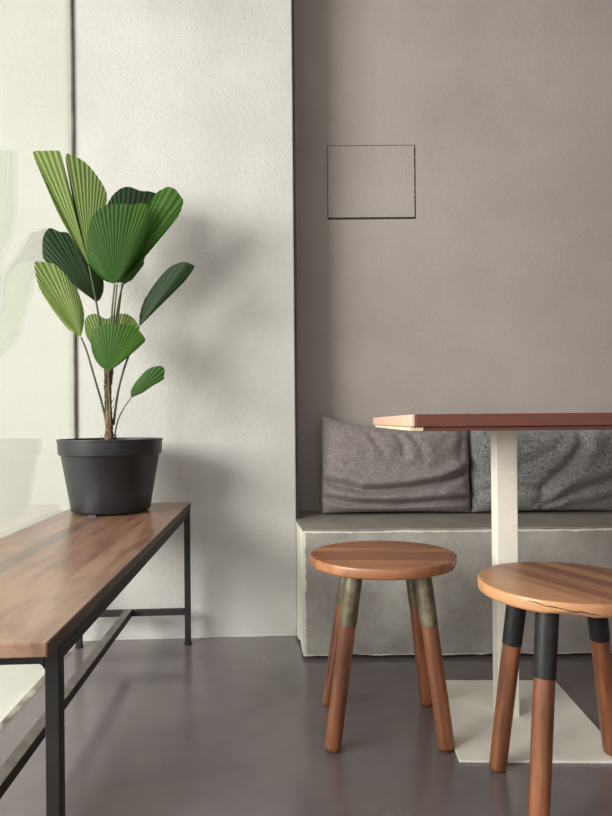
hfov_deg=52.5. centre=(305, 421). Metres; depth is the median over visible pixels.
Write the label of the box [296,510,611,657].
bench
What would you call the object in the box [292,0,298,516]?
joint
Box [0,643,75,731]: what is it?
window frame
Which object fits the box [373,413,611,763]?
cafe table
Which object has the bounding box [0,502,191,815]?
wooden bench
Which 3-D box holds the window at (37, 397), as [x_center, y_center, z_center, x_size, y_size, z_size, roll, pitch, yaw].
[-3.309,-1.156,2.238,5.000,3.950,0.466,0,0,-3]
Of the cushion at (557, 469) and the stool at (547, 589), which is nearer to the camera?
the stool at (547, 589)
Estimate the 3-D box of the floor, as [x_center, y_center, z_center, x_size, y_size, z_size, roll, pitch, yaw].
[-1.290,0.801,-1.258,8.994,0.100,7.716,-1,0,0]
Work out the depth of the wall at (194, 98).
2.15 m
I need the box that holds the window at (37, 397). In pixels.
[0,0,73,537]
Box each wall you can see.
[73,0,296,637]
[294,0,611,510]
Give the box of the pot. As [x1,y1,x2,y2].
[56,437,162,515]
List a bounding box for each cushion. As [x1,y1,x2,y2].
[321,413,470,513]
[469,430,611,511]
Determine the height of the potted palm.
1.026 m
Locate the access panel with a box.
[327,145,415,219]
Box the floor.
[0,634,611,815]
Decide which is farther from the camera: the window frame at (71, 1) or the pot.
the window frame at (71, 1)
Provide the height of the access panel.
0.282 m
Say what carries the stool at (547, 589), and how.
on the floor
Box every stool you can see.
[310,540,456,751]
[478,562,611,815]
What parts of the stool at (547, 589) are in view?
leg, leg, seat, leg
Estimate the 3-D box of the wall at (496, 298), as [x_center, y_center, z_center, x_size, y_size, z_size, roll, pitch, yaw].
[1.626,-0.714,2.485,3.336,2.920,0.250,-1,0,0]
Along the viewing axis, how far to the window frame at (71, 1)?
2.12 m
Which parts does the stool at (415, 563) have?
leg, leg, seat, leg, leg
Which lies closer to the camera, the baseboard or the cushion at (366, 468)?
the baseboard
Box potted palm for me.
[33,150,194,515]
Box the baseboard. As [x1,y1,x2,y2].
[83,632,296,640]
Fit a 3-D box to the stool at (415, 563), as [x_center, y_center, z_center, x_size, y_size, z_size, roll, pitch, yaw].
[0.189,0.529,1.512,0.356,0.418,0.335,-1,0,0]
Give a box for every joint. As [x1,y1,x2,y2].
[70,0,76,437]
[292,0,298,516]
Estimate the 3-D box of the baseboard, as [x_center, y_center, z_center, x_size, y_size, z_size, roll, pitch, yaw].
[-0.407,0.739,2.137,0.753,0.008,0.018,0,0,-3]
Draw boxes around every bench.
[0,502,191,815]
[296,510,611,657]

